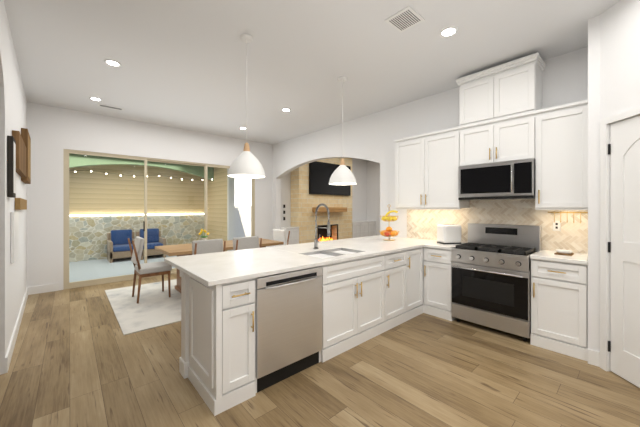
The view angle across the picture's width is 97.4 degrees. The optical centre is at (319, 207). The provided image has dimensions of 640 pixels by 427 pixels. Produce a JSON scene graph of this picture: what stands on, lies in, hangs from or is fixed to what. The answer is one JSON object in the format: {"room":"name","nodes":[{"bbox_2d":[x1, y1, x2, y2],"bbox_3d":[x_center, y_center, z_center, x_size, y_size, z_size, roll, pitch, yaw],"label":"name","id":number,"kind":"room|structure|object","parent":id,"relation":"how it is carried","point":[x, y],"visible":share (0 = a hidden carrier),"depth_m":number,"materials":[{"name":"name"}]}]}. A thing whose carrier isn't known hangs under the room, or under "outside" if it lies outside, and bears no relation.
{"room":"dining room and kitchen","nodes":[
{"label":"dining room and kitchen","id":0,"kind":"room"},
{"bbox_2d":[69,153,213,180],"bbox_3d":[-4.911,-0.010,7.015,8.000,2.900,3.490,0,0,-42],"label":"patio ceiling","id":1,"kind":"structure","parent":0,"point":[77,160],"depth_m":7.70,"materials":[{"name":"green paint"}]},
{"bbox_2d":[69,170,212,180],"bbox_3d":[-5.688,-0.890,6.986,6.032,0.107,0.032,0,0,-42],"label":"string lights","id":2,"kind":"object","parent":1,"relation":"hanging from","point":[121,174],"depth_m":7.33,"materials":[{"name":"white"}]},
{"bbox_2d":[69,165,250,250],"bbox_3d":[-4.423,-0.045,8.347,10.500,2.970,4.750,0,0,-42],"label":"siding","id":3,"kind":"object","parent":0,"point":[224,219],"depth_m":8.58,"materials":[{"name":"beige wood"}]},
{"bbox_2d":[69,213,203,261],"bbox_3d":[-6.475,0.815,7.778,6.680,1.250,0.270,0,0,-42],"label":"stone wall","id":4,"kind":"structure","parent":3,"relation":"attached to","point":[88,251],"depth_m":8.12,"materials":[{"name":"beige stone"}]},
{"bbox_2d":[0,0,599,374],"bbox_3d":[1.037,-0.155,3.308,10.750,3.150,9.959,0,0,-42],"label":"wall","id":5,"kind":"structure","parent":0,"point":[567,78],"depth_m":4.76,"materials":[{"name":"paint"}]},
{"bbox_2d":[7,128,30,262],"bbox_3d":[-3.586,-0.250,3.364,0.116,1.580,2.311,0,0,-42],"label":"wall art","id":6,"kind":"object","parent":5,"relation":"attached to","point":[18,153],"visible":1,"depth_m":2.87,"materials":[{"name":"brown wood"}]},
{"bbox_2d":[5,285,40,372],"bbox_3d":[-3.729,1.355,3.516,0.150,0.130,3.008,0,0,-42],"label":"baseboard","id":7,"kind":"structure","parent":5,"relation":"attached to","point":[33,289],"depth_m":3.19,"materials":[{"name":"white wood"}]},
{"bbox_2d":[63,149,254,288],"bbox_3d":[-3.124,0.195,6.167,3.700,2.450,0.114,0,0,-42],"label":"window","id":8,"kind":"structure","parent":5,"relation":"in","point":[67,284],"depth_m":5.49,"materials":[{"name":"beige"}]},
{"bbox_2d":[394,126,471,207],"bbox_3d":[1.626,-0.532,4.147,0.350,1.065,0.970,0,0,-42],"label":"upper cabinet","id":9,"kind":"object","parent":5,"relation":"attached to","point":[427,164],"depth_m":3.98,"materials":[{"name":"white wood"}]},
{"bbox_2d":[456,72,487,123],"bbox_3d":[2.100,-1.353,3.614,0.350,0.575,0.457,0,0,-42],"label":"upper cabinet","id":10,"kind":"object","parent":5,"relation":"attached to","point":[474,90],"depth_m":3.54,"materials":[{"name":"white wood"}]},
{"bbox_2d":[406,198,587,260],"bbox_3d":[2.164,0.255,3.798,0.009,0.730,2.208,0,0,-42],"label":"backsplash","id":11,"kind":"structure","parent":5,"relation":"attached to","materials":[{"name":"tile"}]},
{"bbox_2d":[552,220,560,230],"bbox_3d":[2.691,0.203,3.195,0.006,0.115,0.070,0,0,-42],"label":"outlet plate","id":12,"kind":"object","parent":11,"relation":"attached to","point":[556,226],"depth_m":3.19,"materials":[{"name":"white plastic"}]},
{"bbox_2d":[460,108,535,165],"bbox_3d":[2.214,-0.802,3.486,0.350,0.525,0.800,0,0,-42],"label":"upper cabinet","id":13,"kind":"object","parent":5,"relation":"attached to","point":[501,138],"depth_m":3.33,"materials":[{"name":"white wood"}]},
{"bbox_2d":[458,159,534,199],"bbox_3d":[2.174,-0.320,3.451,0.412,0.430,0.792,0,0,-42],"label":"microwave","id":14,"kind":"object","parent":13,"relation":"attached to","point":[511,180],"visible":0.94,"depth_m":3.30,"materials":[{"name":"metal"}]},
{"bbox_2d":[488,56,543,119],"bbox_3d":[2.328,-1.353,3.358,0.350,0.575,0.457,0,0,-42],"label":"upper cabinet","id":15,"kind":"object","parent":5,"relation":"attached to","point":[517,87],"depth_m":3.22,"materials":[{"name":"white wood"}]},
{"bbox_2d":[532,99,587,207],"bbox_3d":[2.626,-0.532,3.024,0.350,1.065,0.438,0,0,-42],"label":"upper cabinet","id":16,"kind":"object","parent":5,"relation":"attached to","point":[561,162],"depth_m":2.91,"materials":[{"name":"white wood"}]},
{"bbox_2d":[4,0,619,160],"bbox_3d":[0.904,-1.780,3.457,10.750,0.100,9.560,0,0,-42],"label":"ceiling","id":17,"kind":"structure","parent":0,"point":[182,63],"depth_m":3.13,"materials":[{"name":"paint"}]},
{"bbox_2d":[89,97,102,100],"bbox_3d":[-3.560,-1.727,4.462,0.169,0.006,0.169,0,0,42],"label":"recessed light","id":18,"kind":"object","parent":17,"relation":"in","point":[92,98],"depth_m":4.46,"materials":[{"name":"white"}]},
{"bbox_2d":[97,103,123,110],"bbox_3d":[-3.576,-1.725,4.810,0.360,0.009,0.120,0,0,-42],"label":"ceiling vent","id":19,"kind":"object","parent":17,"relation":"in","point":[102,105],"depth_m":4.81,"materials":[{"name":"white metal"}]},
{"bbox_2d":[104,59,120,66],"bbox_3d":[-2.473,-1.727,3.355,0.169,0.006,0.169,0,0,42],"label":"recessed light","id":20,"kind":"object","parent":17,"relation":"in","point":[113,63],"depth_m":3.35,"materials":[{"name":"white"}]},
{"bbox_2d":[228,34,264,177],"bbox_3d":[-0.742,-1.024,2.848,0.370,1.409,0.370,0,0,-42],"label":"pendant light","id":21,"kind":"object","parent":17,"relation":"hanging from","point":[246,163],"visible":1,"depth_m":2.77,"materials":[{"name":"white metal"}]},
{"bbox_2d":[281,108,290,111],"bbox_3d":[-0.599,-1.727,4.957,0.169,0.006,0.169,0,0,9],"label":"recessed light","id":22,"kind":"object","parent":17,"relation":"in","point":[284,109],"depth_m":4.97,"materials":[{"name":"white"}]},
{"bbox_2d":[329,76,356,184],"bbox_3d":[0.301,-1.024,3.751,0.370,1.409,0.370,0,0,-42],"label":"pendant light","id":23,"kind":"object","parent":17,"relation":"hanging from","point":[342,174],"visible":1,"depth_m":3.67,"materials":[{"name":"white metal"}]},
{"bbox_2d":[385,6,424,32],"bbox_3d":[0.779,-1.725,2.583,0.270,0.009,0.250,0,0,-42],"label":"ceiling vent","id":24,"kind":"object","parent":17,"relation":"in","point":[405,19],"depth_m":2.57,"materials":[{"name":"white metal"}]},
{"bbox_2d":[439,26,457,37],"bbox_3d":[1.264,-1.727,2.760,0.169,0.006,0.169,0,0,42],"label":"recessed light","id":25,"kind":"object","parent":17,"relation":"in","point":[450,31],"depth_m":2.76,"materials":[{"name":"white"}]},
{"bbox_2d":[0,273,639,426],"bbox_3d":[0.904,1.470,3.457,10.750,0.100,9.560,0,0,-42],"label":"floor","id":26,"kind":"structure","parent":0,"point":[79,359],"depth_m":2.27,"materials":[{"name":"brown wood"}]},
{"bbox_2d":[105,279,180,334],"bbox_3d":[-1.780,1.415,5.004,3.100,0.010,2.260,0,0,-42],"label":"rug","id":27,"kind":"object","parent":26,"relation":"on","point":[155,306],"visible":0.29,"depth_m":4.02,"materials":[{"name":"white fabric"}]},
{"bbox_2d":[128,236,171,303],"bbox_3d":[-2.688,0.930,4.436,0.533,0.957,0.480,0,0,-42],"label":"chair","id":28,"kind":"object","parent":27,"relation":"on","point":[143,270],"visible":0.96,"depth_m":4.31,"materials":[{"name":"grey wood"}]},
{"bbox_2d":[192,239,225,254],"bbox_3d":[-1.685,0.930,4.102,0.480,0.957,0.533,0,0,-42],"label":"dining chair","id":29,"kind":"object","parent":27,"relation":"on","point":[206,246],"visible":0.17,"depth_m":3.97,"materials":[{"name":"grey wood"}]},
{"bbox_2d":[155,238,283,292],"bbox_3d":[-1.760,1.030,5.102,2.000,0.755,0.950,0,0,-42],"label":"dining table","id":30,"kind":"object","parent":27,"relation":"on","point":[177,250],"visible":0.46,"depth_m":4.76,"materials":[{"name":"brown wood"}]},
{"bbox_2d":[199,229,208,239],"bbox_3d":[-2.017,0.510,4.900,0.177,0.282,0.180,0,0,-42],"label":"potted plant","id":31,"kind":"object","parent":30,"relation":"on","point":[202,236],"visible":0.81,"depth_m":4.87,"materials":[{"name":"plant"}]},
{"bbox_2d":[233,236,261,250],"bbox_3d":[-1.245,0.930,4.494,0.480,0.957,0.533,0,0,-42],"label":"dining chair","id":32,"kind":"object","parent":27,"relation":"on","point":[243,243],"visible":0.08,"depth_m":4.36,"materials":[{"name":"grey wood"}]},
{"bbox_2d":[273,229,289,245],"bbox_3d":[-0.956,0.930,5.818,0.533,0.957,0.480,0,0,-42],"label":"chair","id":33,"kind":"object","parent":27,"relation":"on","point":[280,235],"visible":0.29,"depth_m":5.83,"materials":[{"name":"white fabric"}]},
{"bbox_2d":[188,276,259,415],"bbox_3d":[-0.790,0.973,2.243,0.304,0.895,0.600,0,0,-42],"label":"base cabinet","id":34,"kind":"object","parent":26,"relation":"on","point":[254,321],"depth_m":2.05,"materials":[{"name":"white wood"}]},
{"bbox_2d":[164,236,435,287],"bbox_3d":[0.151,0.507,3.466,3.457,0.035,1.185,0,0,-42],"label":"countertop","id":35,"kind":"structure","parent":34,"relation":"on","point":[211,269],"depth_m":2.73,"materials":[{"name":"white stone"}]},
{"bbox_2d":[312,204,330,247],"bbox_3d":[0.036,0.218,3.293,0.097,0.544,0.275,0,0,-42],"label":"faucet","id":36,"kind":"object","parent":35,"relation":"on","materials":[{"name":"silver metal"}]},
{"bbox_2d":[304,252,343,255],"bbox_3d":[0.014,0.604,2.999,0.326,0.220,0.396,0,0,-42],"label":"sink","id":37,"kind":"object","parent":35,"relation":"in","point":[305,253],"depth_m":3.13,"materials":[{"name":"silver metal"}]},
{"bbox_2d":[320,248,359,255],"bbox_3d":[0.275,0.604,3.232,0.325,0.220,0.396,0,0,-42],"label":"sink","id":38,"kind":"object","parent":35,"relation":"in","point":[345,250],"depth_m":3.39,"materials":[{"name":"silver metal"}]},
{"bbox_2d":[379,204,399,240],"bbox_3d":[1.062,0.217,4.279,0.315,0.543,0.338,0,0,-42],"label":"fruit basket","id":39,"kind":"object","parent":35,"relation":"on","point":[389,232],"visible":1,"depth_m":4.22,"materials":[{"name":"gold metal"}]},
{"bbox_2d":[280,226,298,244],"bbox_3d":[-0.878,0.975,7.787,0.444,0.890,0.417,0,0,-42],"label":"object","id":40,"kind":"object","parent":26,"relation":"on","point":[294,236],"visible":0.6,"depth_m":7.64,"materials":[{"name":"white"}]},
{"bbox_2d":[260,264,331,390],"bbox_3d":[-0.423,0.973,2.569,0.803,0.895,0.600,0,0,-42],"label":"dishwasher","id":41,"kind":"object","parent":26,"relation":"on","point":[296,304],"depth_m":2.35,"materials":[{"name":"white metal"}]},
{"bbox_2d":[332,252,391,357],"bbox_3d":[0.213,0.973,3.136,1.026,0.895,0.600,0,0,-42],"label":"base cabinet","id":42,"kind":"object","parent":26,"relation":"on","point":[362,286],"depth_m":2.94,"materials":[{"name":"white wood"}]},
{"bbox_2d":[352,221,375,237],"bbox_3d":[1.399,0.945,9.816,1.244,0.950,0.417,0,0,-42],"label":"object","id":43,"kind":"object","parent":26,"relation":"on","point":[363,228],"visible":0.48,"depth_m":9.65,"materials":[{"name":"white"}]},
{"bbox_2d":[392,248,403,327],"bbox_3d":[0.721,0.973,3.589,0.568,0.895,0.600,0,0,-42],"label":"base cabinet","id":44,"kind":"object","parent":26,"relation":"on","point":[397,257],"depth_m":3.41,"materials":[{"name":"white wood"}]},
{"bbox_2d":[404,248,423,321],"bbox_3d":[1.051,0.973,3.850,0.509,0.895,0.649,0,0,-42],"label":"base cabinet","id":45,"kind":"object","parent":26,"relation":"on","point":[413,257],"depth_m":3.66,"materials":[{"name":"white wood"}]},
{"bbox_2d":[424,248,455,320],"bbox_3d":[1.707,0.973,3.840,0.636,0.895,0.397,0,0,-42],"label":"base cabinet","id":46,"kind":"object","parent":26,"relation":"on","point":[437,261],"depth_m":3.66,"materials":[{"name":"white wood"}]},
{"bbox_2d":[424,240,458,247],"bbox_3d":[1.739,0.507,3.845,0.583,0.035,0.361,0,0,-42],"label":"countertop","id":47,"kind":"structure","parent":46,"relation":"on","point":[437,245],"depth_m":3.70,"materials":[{"name":"white stone"}]},
{"bbox_2d":[437,224,460,243],"bbox_3d":[1.799,0.358,3.900,0.298,0.262,0.180,0,0,-12],"label":"toaster","id":48,"kind":"object","parent":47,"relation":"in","point":[448,233],"visible":1,"depth_m":3.82,"materials":[{"name":"white plastic"}]},
{"bbox_2d":[451,223,540,341],"bbox_3d":[2.093,0.815,3.378,0.631,1.210,0.792,0,0,-42],"label":"range","id":49,"kind":"object","parent":26,"relation":"on","point":[491,275],"visible":0.98,"depth_m":3.24,"materials":[{"name":"metal"}]},
{"bbox_2d":[530,260,587,360],"bbox_3d":[2.546,0.973,2.951,0.567,0.895,0.435,0,0,-42],"label":"base cabinet","id":50,"kind":"object","parent":26,"relation":"on","point":[559,292],"depth_m":2.75,"materials":[{"name":"white wood"}]},
{"bbox_2d":[530,248,587,263],"bbox_3d":[2.540,0.507,2.945,0.583,0.035,0.434,0,0,-42],"label":"countertop","id":51,"kind":"structure","parent":50,"relation":"on","point":[578,257],"depth_m":2.84,"materials":[{"name":"white stone"}]},
{"bbox_2d":[554,249,573,255],"bbox_3d":[2.579,0.468,2.968,0.180,0.042,0.140,0,0,-42],"label":"tray","id":52,"kind":"object","parent":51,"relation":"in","point":[564,252],"visible":1,"depth_m":2.94,"materials":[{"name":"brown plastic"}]},
{"bbox_2d":[291,158,351,243],"bbox_3d":[0.111,-0.154,8.669,2.200,3.148,0.417,0,0,-42],"label":"stone wall","id":53,"kind":"structure","parent":0,"point":[303,201],"depth_m":8.19,"materials":[{"name":"stone"}]},
{"bbox_2d":[312,207,346,211],"bbox_3d":[0.318,0.050,8.452,1.280,0.140,0.198,0,0,-42],"label":"mantel shelf","id":54,"kind":"object","parent":53,"relation":"attached to","point":[333,209],"visible":0.81,"depth_m":8.34,"materials":[{"name":"brown wood"}]},
{"bbox_2d":[309,161,350,195],"bbox_3d":[0.340,-0.875,8.562,1.700,0.950,0.059,0,0,-42],"label":"tv","id":55,"kind":"object","parent":53,"relation":"attached to","point":[320,173],"visible":0.64,"depth_m":8.34,"materials":[{"name":"black plastic"}]},
{"bbox_2d":[600,0,639,370],"bbox_3d":[2.496,-0.155,1.217,0.120,3.150,2.600,0,0,3],"label":"wall","id":56,"kind":"structure","parent":0,"point":[620,56],"depth_m":2.35,"materials":[{"name":"paint"}]},
{"bbox_2d":[600,107,639,387],"bbox_3d":[2.502,0.318,2.043,0.073,2.205,0.910,0,0,3],"label":"door","id":57,"kind":"structure","parent":56,"relation":"attached to","point":[622,247],"depth_m":2.34,"materials":[{"name":"white wood"}]},
{"label":"outside","id":58,"kind":"structure","parent":0,"visible":0},
{"bbox_2d":[235,178,250,205],"bbox_3d":[-6.715,-0.830,11.295,13.000,5.500,0.001,0,0,-42],"label":"sky","id":59,"kind":"structure","parent":58,"point":[240,192],"depth_m":13.90,"materials":[{"name":"white"}]},
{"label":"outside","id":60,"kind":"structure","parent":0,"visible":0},
{"bbox_2d":[69,255,176,281],"bbox_3d":[-4.333,1.490,9.373,12.000,0.100,6.240,0,0,-42],"label":"floor","id":61,"kind":"structure","parent":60,"point":[77,271],"depth_m":6.75,"materials":[{"name":"concrete"}]},
{"bbox_2d":[107,229,134,262],"bbox_3d":[-5.492,1.030,7.817,0.640,0.820,0.740,0,0,-42],"label":"patio chair","id":62,"kind":"object","parent":61,"relation":"on","point":[119,235],"depth_m":7.75,"materials":[{"name":"fabric"}]},
{"bbox_2d":[136,228,165,259],"bbox_3d":[-4.957,1.030,8.240,0.640,0.820,0.740,0,0,-42],"label":"patio chair","id":63,"kind":"object","parent":61,"relation":"on","point":[152,237],"depth_m":8.23,"materials":[{"name":"fabric"}]}
]}

